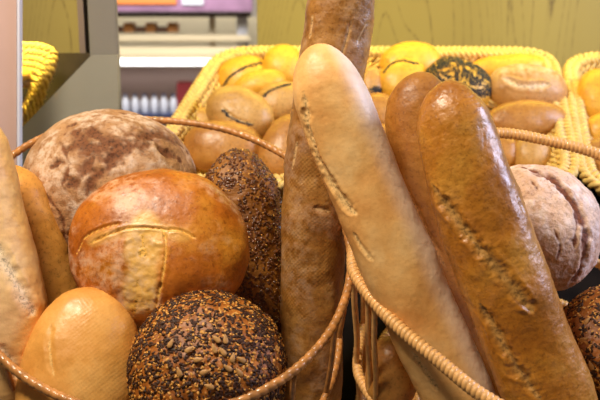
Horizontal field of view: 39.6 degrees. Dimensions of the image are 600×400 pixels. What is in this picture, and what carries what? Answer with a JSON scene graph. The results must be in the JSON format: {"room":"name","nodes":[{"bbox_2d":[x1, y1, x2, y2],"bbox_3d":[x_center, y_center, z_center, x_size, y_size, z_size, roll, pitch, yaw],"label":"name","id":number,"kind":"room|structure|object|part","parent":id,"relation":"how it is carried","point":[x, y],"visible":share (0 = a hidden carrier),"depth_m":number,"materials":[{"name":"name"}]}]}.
{"room":"food shop","nodes":[
{"label":"food shop","id":0,"kind":"room"},
{"bbox_2d":[118,0,256,66],"bbox_3d":[0.000,-1.356,5.897,8.000,3.200,0.100,0,12,0],"label":"wall","id":1,"kind":"structure","parent":0,"point":[254,12],"depth_m":5.85,"materials":[{"name":"beige paint"}]},
{"bbox_3d":[0.000,0.972,2.762,8.000,0.050,8.000,0,12,0],"label":"floor","id":2,"kind":"structure","parent":0,"visible":0},
{"bbox_2d":[22,0,79,52],"bbox_3d":[-0.631,-0.065,1.990,0.246,2.300,0.020,0,12,0],"label":"wood panel","id":3,"kind":"object","parent":2,"relation":"on","point":[54,23],"visible":0.02,"depth_m":1.91,"materials":[{"name":"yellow wood"}]},
{"bbox_2d":[77,0,121,109],"bbox_3d":[-0.389,0.060,1.643,0.055,2.200,0.134,-8,14,-34],"label":"post","id":4,"kind":"object","parent":2,"relation":"on","point":[98,30],"visible":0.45,"depth_m":1.52,"materials":[{"name":"laminate"}]},
{"bbox_2d":[22,53,89,103],"bbox_3d":[-0.516,-0.187,1.668,0.218,0.213,0.020,0,12,0],"label":"shelf","id":5,"kind":"object","parent":4,"relation":"attached to","point":[68,64],"visible":0.02,"depth_m":1.64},
{"bbox_2d":[22,41,57,126],"bbox_3d":[-0.532,-0.214,1.571,0.149,0.166,0.055,0,12,0],"label":"basket","id":6,"kind":"object","parent":5,"relation":"on","point":[41,59],"visible":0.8,"depth_m":1.57,"materials":[{"name":"wicker"}]},
{"bbox_2d":[22,66,30,80],"bbox_3d":[-0.519,-0.235,1.553,0.034,0.027,0.023,0,12,0],"label":"roll","id":7,"kind":"object","parent":6,"relation":"in","point":[26,73],"visible":0.49,"depth_m":1.55,"materials":[{"name":"food"}]},
{"bbox_2d":[22,55,119,166],"bbox_3d":[-0.436,-0.036,1.556,0.215,0.461,0.020,0,12,0],"label":"board","id":8,"kind":"object","parent":4,"relation":"attached to","point":[95,85],"visible":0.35,"depth_m":1.51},
{"bbox_3d":[-0.406,-0.652,1.518,0.011,0.755,0.080,0,12,0],"label":"mauve trim","id":9,"kind":"part","parent":4,"relation":"part of","materials":[{"name":"beige"}]},
{"bbox_3d":[-0.392,-0.648,1.498,0.005,0.754,0.080,0,12,0],"label":"dark trim","id":10,"kind":"part","parent":4,"relation":"part of","materials":[{"name":"laminate"}]},
{"bbox_2d":[117,0,256,125],"bbox_3d":[-0.749,0.233,4.613,1.498,2.964,0.652,0,12,0],"label":"shelving unit","id":11,"kind":"object","parent":2,"relation":"on","point":[200,36],"depth_m":4.26,"materials":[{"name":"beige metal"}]},
{"bbox_2d":[118,26,123,32],"bbox_3d":[-0.927,-0.874,4.272,0.050,0.030,0.080,0,12,0],"label":"snack box","id":12,"kind":"object","parent":11,"relation":"on","point":[120,28],"visible":0.36,"depth_m":4.24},
{"bbox_2d":[122,94,129,110],"bbox_3d":[-0.915,-0.505,4.371,0.042,0.105,0.042,0,12,0],"label":"bottle","id":13,"kind":"object","parent":11,"relation":"on","point":[125,102],"visible":0.74,"depth_m":4.36,"materials":[{"name":"white plastic"}]},
{"bbox_2d":[123,22,135,32],"bbox_3d":[-0.871,-0.884,4.269,0.050,0.050,0.080,0,12,0],"label":"snack box","id":14,"kind":"object","parent":11,"relation":"on","point":[129,27],"visible":0.9,"depth_m":4.23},
{"bbox_2d":[131,94,139,112],"bbox_3d":[-0.864,-0.505,4.371,0.042,0.105,0.042,0,12,0],"label":"bottle","id":15,"kind":"object","parent":11,"relation":"on","point":[135,102],"visible":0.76,"depth_m":4.36,"materials":[{"name":"white plastic"}]},
{"bbox_2d":[135,26,145,32],"bbox_3d":[-0.815,-0.874,4.272,0.050,0.030,0.080,0,12,0],"label":"snack box","id":16,"kind":"object","parent":11,"relation":"on","point":[138,29],"visible":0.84,"depth_m":4.24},
{"bbox_2d":[141,94,148,112],"bbox_3d":[-0.814,-0.505,4.371,0.042,0.105,0.042,0,12,0],"label":"bottle","id":17,"kind":"object","parent":11,"relation":"on","point":[144,102],"visible":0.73,"depth_m":4.36,"materials":[{"name":"white plastic"}]},
{"bbox_2d":[145,22,157,32],"bbox_3d":[-0.760,-0.884,4.269,0.050,0.050,0.080,0,12,0],"label":"snack box","id":18,"kind":"object","parent":11,"relation":"on","point":[151,27],"visible":0.9,"depth_m":4.23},
{"bbox_2d":[130,108,172,116],"bbox_3d":[-0.723,-0.465,4.451,1.034,0.021,0.300,0,12,0],"label":"shelf","id":19,"kind":"object","parent":11,"relation":"attached to","point":[150,114],"depth_m":4.31,"materials":[{"name":"blue stone"}]},
{"bbox_2d":[150,94,158,112],"bbox_3d":[-0.763,-0.505,4.371,0.042,0.105,0.042,0,12,0],"label":"bottle","id":20,"kind":"object","parent":11,"relation":"on","point":[154,105],"visible":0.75,"depth_m":4.36,"materials":[{"name":"white plastic"}]},
{"bbox_3d":[-0.749,0.432,4.968,1.498,2.425,0.040,0,12,0],"label":"panel","id":21,"kind":"part","parent":11,"relation":"part of","materials":[{"name":"grey metal"}]},
{"bbox_2d":[157,26,167,32],"bbox_3d":[-0.704,-0.874,4.272,0.050,0.030,0.080,0,12,0],"label":"snack box","id":22,"kind":"object","parent":11,"relation":"on","point":[160,29],"visible":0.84,"depth_m":4.23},
{"bbox_2d":[160,94,167,112],"bbox_3d":[-0.713,-0.505,4.371,0.042,0.105,0.042,0,12,0],"label":"bottle","id":23,"kind":"object","parent":11,"relation":"on","point":[163,102],"visible":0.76,"depth_m":4.36,"materials":[{"name":"white plastic"}]},
{"bbox_2d":[120,56,212,64],"bbox_3d":[-0.783,-0.695,4.156,0.825,0.046,0.060,0,12,0],"label":"shelf","id":24,"kind":"object","parent":11,"relation":"attached to","point":[122,61],"depth_m":4.15,"materials":[{"name":"white"}]},
{"bbox_2d":[167,22,178,32],"bbox_3d":[-0.648,-0.884,4.269,0.050,0.050,0.080,0,12,0],"label":"snack box","id":25,"kind":"object","parent":11,"relation":"on","point":[173,27],"visible":1,"depth_m":4.23,"materials":[{"name":"brown cardboard"}]},
{"bbox_2d":[170,94,176,112],"bbox_3d":[-0.662,-0.505,4.371,0.042,0.105,0.042,0,12,0],"label":"bottle","id":26,"kind":"object","parent":11,"relation":"on","point":[173,101],"visible":0.76,"depth_m":4.36,"materials":[{"name":"white plastic"}]},
{"bbox_3d":[-0.729,-0.752,4.216,0.956,0.044,0.060,0,12,0],"label":"cream rail","id":27,"kind":"part","parent":11,"relation":"part of","materials":[{"name":"ceramic"}]},
{"bbox_2d":[176,81,193,106],"bbox_3d":[-0.597,-0.537,4.379,0.090,0.170,0.090,0,12,0],"label":"carton","id":28,"kind":"object","parent":11,"relation":"on","point":[182,87],"visible":0.4,"depth_m":4.33,"materials":[{"name":"red cardboard"}]},
{"bbox_3d":[-0.709,-0.916,4.120,0.945,0.022,0.040,0,12,0],"label":"header rail","id":29,"kind":"part","parent":11,"relation":"part of","materials":[{"name":"metal"}]},
{"bbox_3d":[-0.727,-0.815,4.202,0.953,0.034,0.060,0,12,0],"label":"cream rail","id":30,"kind":"part","parent":11,"relation":"part of","materials":[{"name":"ceramic"}]},
{"bbox_3d":[-0.669,-0.882,4.638,1.338,0.267,0.040,0,12,0],"label":"panel","id":31,"kind":"part","parent":11,"relation":"part of","materials":[{"name":"beige"}]},
{"bbox_3d":[-0.295,-0.709,4.291,0.053,0.486,0.050,0,12,0],"label":"post","id":32,"kind":"part","parent":11,"relation":"part of","materials":[{"name":"white plastic"}]},
{"bbox_2d":[257,0,599,71],"bbox_3d":[0.646,-0.102,2.161,1.507,2.300,0.030,0,12,0],"label":"wood panel","id":33,"kind":"object","parent":2,"relation":"on","point":[563,29],"visible":0.02,"depth_m":2.07,"materials":[{"name":"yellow wood"}]},
{"bbox_2d":[341,154,599,399],"bbox_3d":[0.215,0.537,1.468,1.470,1.339,1.038,0,12,0],"label":"display stand","id":34,"kind":"object","parent":2,"relation":"on","point":[592,279],"visible":0.02,"depth_m":1.30,"materials":[{"name":"laminate"}]},
{"bbox_2d":[0,0,21,166],"bbox_3d":[-0.545,-0.094,1.414,0.189,0.664,0.015,0,12,0],"label":"screen","id":35,"kind":"object","parent":34,"relation":"attached to","point":[10,10],"visible":0.42,"depth_m":1.39,"materials":[{"name":"metal"}]},
{"bbox_2d":[0,116,352,399],"bbox_3d":[-0.186,0.160,1.115,0.538,0.501,0.483,5,13,24],"label":"bread basket","id":36,"kind":"object","parent":34,"relation":"on","point":[334,331],"visible":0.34,"depth_m":0.98,"materials":[{"name":"brown wicker"}]},
{"bbox_2d":[0,128,47,399],"bbox_3d":[-0.365,0.083,0.994,0.116,0.376,0.154,-6,13,-27],"label":"loaf","id":37,"kind":"object","parent":36,"relation":"in","point":[23,295],"visible":0.76,"depth_m":0.96,"materials":[{"name":"beige food"}]},
{"bbox_2d":[15,165,77,305],"bbox_3d":[-0.352,0.102,1.097,0.132,0.294,0.110,0,12,0],"label":"loaf","id":38,"kind":"object","parent":36,"relation":"in","point":[51,245],"visible":0.2,"depth_m":1.07,"materials":[{"name":"brown food"}]},
{"bbox_2d":[15,287,137,399],"bbox_3d":[-0.255,0.210,0.960,0.143,0.203,0.115,-1,12,-5],"label":"roll","id":39,"kind":"object","parent":36,"relation":"in","point":[81,343],"visible":0.83,"depth_m":0.94,"materials":[{"name":"food"}]},
{"bbox_2d":[23,109,196,243],"bbox_3d":[-0.272,-0.021,1.186,0.252,0.212,0.222,-1,12,-5],"label":"boule","id":40,"kind":"object","parent":36,"relation":"in","point":[80,153],"visible":0.4,"depth_m":1.11,"materials":[{"name":"brown food"}]},
{"bbox_2d":[68,168,249,326],"bbox_3d":[-0.173,0.058,1.025,0.222,0.182,0.134,-1,12,-4],"label":"round loaf","id":41,"kind":"object","parent":36,"relation":"in","point":[149,238],"visible":0.83,"depth_m":0.99,"materials":[{"name":"brown food"}]},
{"bbox_2d":[126,289,287,399],"bbox_3d":[-0.106,0.193,0.957,0.186,0.168,0.158,-2,12,-8],"label":"seeded roll","id":42,"kind":"object","parent":36,"relation":"in","point":[215,344],"visible":0.99,"depth_m":0.91,"materials":[{"name":"brown food"}]},
{"bbox_2d":[205,148,281,333],"bbox_3d":[-0.073,0.124,1.180,0.116,0.390,0.166,-4,13,-17],"label":"loaf","id":43,"kind":"object","parent":36,"relation":"in","point":[240,173],"visible":0.38,"depth_m":1.14,"materials":[{"name":"brown food"}]},
{"bbox_2d":[280,0,374,399],"bbox_3d":[0.035,-0.005,1.108,0.124,0.620,0.121,0,12,0],"label":"baguette","id":44,"kind":"object","parent":36,"relation":"in","point":[313,248],"visible":0.62,"depth_m":1.08,"materials":[{"name":"brown food"}]},
{"bbox_2d":[166,45,273,141],"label":"basket","id":45,"kind":"object","parent":34,"relation":"on","point":[204,86],"depth_m":1.68,"materials":[{"name":"wicker"}]},
{"bbox_2d":[196,107,208,121],"bbox_3d":[-0.193,-0.153,1.632,0.065,0.055,0.046,0,12,0],"label":"bread roll","id":46,"kind":"object","parent":45,"relation":"in","point":[201,115],"visible":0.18,"depth_m":1.62,"materials":[{"name":"brown food"}]},
{"bbox_2d":[183,120,260,171],"bbox_3d":[-0.142,-0.099,1.540,0.148,0.096,0.082,0,12,2],"label":"bread roll","id":47,"kind":"object","parent":45,"relation":"in","point":[205,146],"visible":0.61,"depth_m":1.51,"materials":[{"name":"brown food"}]},
{"bbox_2d":[206,85,273,138],"bbox_3d":[-0.114,-0.163,1.578,0.130,0.105,0.085,0,12,0],"label":"roll","id":48,"kind":"object","parent":45,"relation":"in","point":[235,103],"visible":0.85,"depth_m":1.55,"materials":[{"name":"brown food"}]},
{"bbox_2d":[218,55,263,86],"bbox_3d":[-0.117,-0.255,1.740,0.114,0.093,0.080,0,12,0],"label":"roll","id":49,"kind":"object","parent":45,"relation":"in","point":[234,68],"visible":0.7,"depth_m":1.72,"materials":[{"name":"food"}]},
{"bbox_2d":[234,69,285,92],"bbox_3d":[-0.083,-0.233,1.683,0.107,0.062,0.054,0,12,0],"label":"roll","id":50,"kind":"object","parent":45,"relation":"in","point":[256,80],"visible":0.51,"depth_m":1.66,"materials":[{"name":"yellow food"}]},
{"bbox_2d":[258,114,289,174],"bbox_3d":[-0.025,-0.095,1.525,0.107,0.122,0.090,0,12,0],"label":"bread roll","id":51,"kind":"object","parent":45,"relation":"in","point":[277,132],"visible":0.28,"depth_m":1.50,"materials":[{"name":"brown food"}]},
{"bbox_2d":[257,81,292,120],"bbox_3d":[-0.040,-0.197,1.651,0.103,0.077,0.064,0,12,0],"label":"roll","id":52,"kind":"object","parent":45,"relation":"in","point":[279,95],"visible":0.6,"depth_m":1.63,"materials":[{"name":"brown food"}]},
{"bbox_2d":[263,44,298,81],"bbox_3d":[-0.036,-0.279,1.735,0.084,0.088,0.070,-1,12,-5],"label":"roll","id":53,"kind":"object","parent":45,"relation":"in","point":[283,58],"visible":0.56,"depth_m":1.71,"materials":[{"name":"yellow food"}]},
{"bbox_2d":[366,46,389,71],"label":"basket","id":54,"kind":"object","parent":34,"relation":"on","point":[375,53],"depth_m":1.78,"materials":[{"name":"wicker"}]},
{"bbox_2d":[364,66,381,93],"bbox_3d":[0.145,-0.233,1.669,0.047,0.066,0.049,0,12,0],"label":"roll","id":55,"kind":"object","parent":54,"relation":"in","point":[372,80],"visible":0.66,"depth_m":1.66,"materials":[{"name":"food"}]},
{"bbox_2d":[370,92,388,123],"bbox_3d":[0.151,-0.171,1.619,0.070,0.074,0.059,1,12,5],"label":"bread roll","id":56,"kind":"object","parent":54,"relation":"in","point":[379,99],"visible":0.25,"depth_m":1.60,"materials":[{"name":"brown food"}]},
{"bbox_2d":[380,57,425,95],"bbox_3d":[0.207,-0.239,1.673,0.105,0.092,0.075,0,12,0],"label":"roll","id":57,"kind":"object","parent":54,"relation":"in","point":[395,71],"visible":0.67,"depth_m":1.65,"materials":[{"name":"yellow food"}]},
{"bbox_2d":[379,41,439,69],"bbox_3d":[0.233,-0.292,1.758,0.129,0.083,0.070,0,12,0],"label":"roll","id":58,"kind":"object","parent":54,"relation":"in","point":[425,53],"visible":0.44,"depth_m":1.74,"materials":[{"name":"yellow food"}]},
{"bbox_2d":[346,127,599,399],"bbox_3d":[0.298,0.181,1.082,0.481,0.502,0.507,0,12,0],"label":"bread basket","id":59,"kind":"object","parent":34,"relation":"on","point":[365,332],"visible":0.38,"depth_m":1.02,"materials":[{"name":"wicker"}]},
{"bbox_2d":[365,335,415,399],"bbox_3d":[0.118,0.225,1.064,0.069,0.098,0.056,0,12,0],"label":"roll","id":60,"kind":"object","parent":59,"relation":"in","point":[395,383],"visible":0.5,"depth_m":1.04,"materials":[{"name":"brown food"}]},
{"bbox_2d":[293,43,495,399],"bbox_3d":[0.114,0.054,0.984,0.256,0.469,0.085,4,13,20],"label":"baguette","id":61,"kind":"object","parent":59,"relation":"in","point":[397,260],"visible":0.96,"depth_m":0.95,"materials":[{"name":"beige food"}]},
{"bbox_2d":[385,71,501,398],"bbox_3d":[0.213,0.063,1.046,0.227,0.440,0.087,6,13,25],"label":"baguette","id":62,"kind":"object","parent":59,"relation":"in","point":[403,105],"visible":0.3,"depth_m":1.02,"materials":[{"name":"brown food"}]},
{"bbox_2d":[417,80,597,399],"bbox_3d":[0.234,0.076,0.944,0.220,0.415,0.095,6,13,25],"label":"loaf","id":63,"kind":"object","parent":59,"relation":"in","point":[501,270],"visible":1,"depth_m":0.91,"materials":[{"name":"brown food"}]},
{"bbox_2d":[510,164,599,290],"bbox_3d":[0.314,0.037,1.116,0.180,0.164,0.164,1,12,3],"label":"boule","id":64,"kind":"object","parent":59,"relation":"in","point":[564,214],"visible":0.51,"depth_m":1.06,"materials":[{"name":"beige food"}]},
{"bbox_2d":[563,285,599,399],"bbox_3d":[0.393,0.182,1.016,0.174,0.148,0.149,0,12,0],"label":"seeded roll","id":65,"kind":"object","parent":59,"relation":"in","point":[582,314],"visible":0.38,"depth_m":0.99,"materials":[{"name":"brown food"}]},
{"bbox_2d":[433,46,562,76],"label":"basket","id":66,"kind":"object","parent":34,"relation":"on","point":[472,54],"depth_m":1.78,"materials":[{"name":"wicker"}]},
{"bbox_2d":[425,56,491,105],"bbox_3d":[0.311,-0.226,1.653,0.140,0.116,0.094,0,12,0],"label":"roll","id":67,"kind":"object","parent":66,"relation":"in","point":[464,71],"visible":0.61,"depth_m":1.62,"materials":[{"name":"black food"}]},
{"bbox_2d":[473,53,543,75],"bbox_3d":[0.440,-0.278,1.762,0.177,0.063,0.060,0,12,0],"label":"roll","id":68,"kind":"object","parent":66,"relation":"in","point":[489,64],"visible":0.41,"depth_m":1.74,"materials":[{"name":"yellow food"}]},
{"bbox_2d":[490,64,567,104],"bbox_3d":[0.450,-0.220,1.648,0.158,0.096,0.080,0,12,2],"label":"roll","id":69,"kind":"object","parent":66,"relation":"in","point":[514,82],"visible":0.74,"depth_m":1.62,"materials":[{"name":"brown food"}]},
{"bbox_2d":[546,97,579,177],"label":"basket","id":70,"kind":"object","parent":34,"relation":"on","point":[567,161],"depth_m":1.51,"materials":[{"name":"wicker"}]},
{"bbox_2d":[500,138,515,166],"bbox_3d":[0.377,-0.088,1.543,0.059,0.059,0.048,1,12,6],"label":"bread roll","id":71,"kind":"object","parent":70,"relation":"in","point":[509,145],"visible":0.38,"depth_m":1.53,"materials":[{"name":"brown food"}]},
{"bbox_2d":[490,100,565,134],"bbox_3d":[0.431,-0.152,1.586,0.154,0.074,0.064,0,12,0],"label":"bread roll","id":72,"kind":"object","parent":70,"relation":"in","point":[537,116],"visible":0.66,"depth_m":1.56,"materials":[{"name":"brown food"}]},
{"bbox_2d":[515,140,551,164],"bbox_3d":[0.428,-0.083,1.535,0.073,0.072,0.062,0,12,0],"label":"bread roll","id":73,"kind":"object","parent":70,"relation":"in","point":[527,153],"visible":0.45,"depth_m":1.51,"materials":[{"name":"brown food"}]},
{"bbox_2d":[562,51,599,196],"bbox_3d":[0.764,-0.137,1.596,0.562,0.279,0.450,0,12,0],"label":"basket","id":74,"kind":"object","parent":34,"relation":"on","point":[573,70],"visible":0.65,"depth_m":1.60,"materials":[{"name":"wicker"}]},
{"bbox_2d":[576,68,599,117],"bbox_3d":[0.596,-0.201,1.642,0.099,0.113,0.090,2,12,10],"label":"roll","id":75,"kind":"object","parent":74,"relation":"in","point":[588,88],"visible":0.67,"depth_m":1.62,"materials":[{"name":"orange food"}]},
{"bbox_2d":[587,114,599,138],"bbox_3d":[0.580,-0.129,1.580,0.080,0.069,0.058,0,12,0],"label":"roll","id":76,"kind":"object","parent":74,"relation":"in","point":[593,121],"visible":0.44,"depth_m":1.56,"materials":[{"name":"food"}]},
{"bbox_2d":[590,136,599,171],"bbox_3d":[0.559,-0.077,1.512,0.093,0.079,0.067,1,12,3],"label":"bread roll","id":77,"kind":"object","parent":74,"relation":"in","point":[595,142],"visible":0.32,"depth_m":1.50,"materials":[{"name":"brown food"}]}
]}

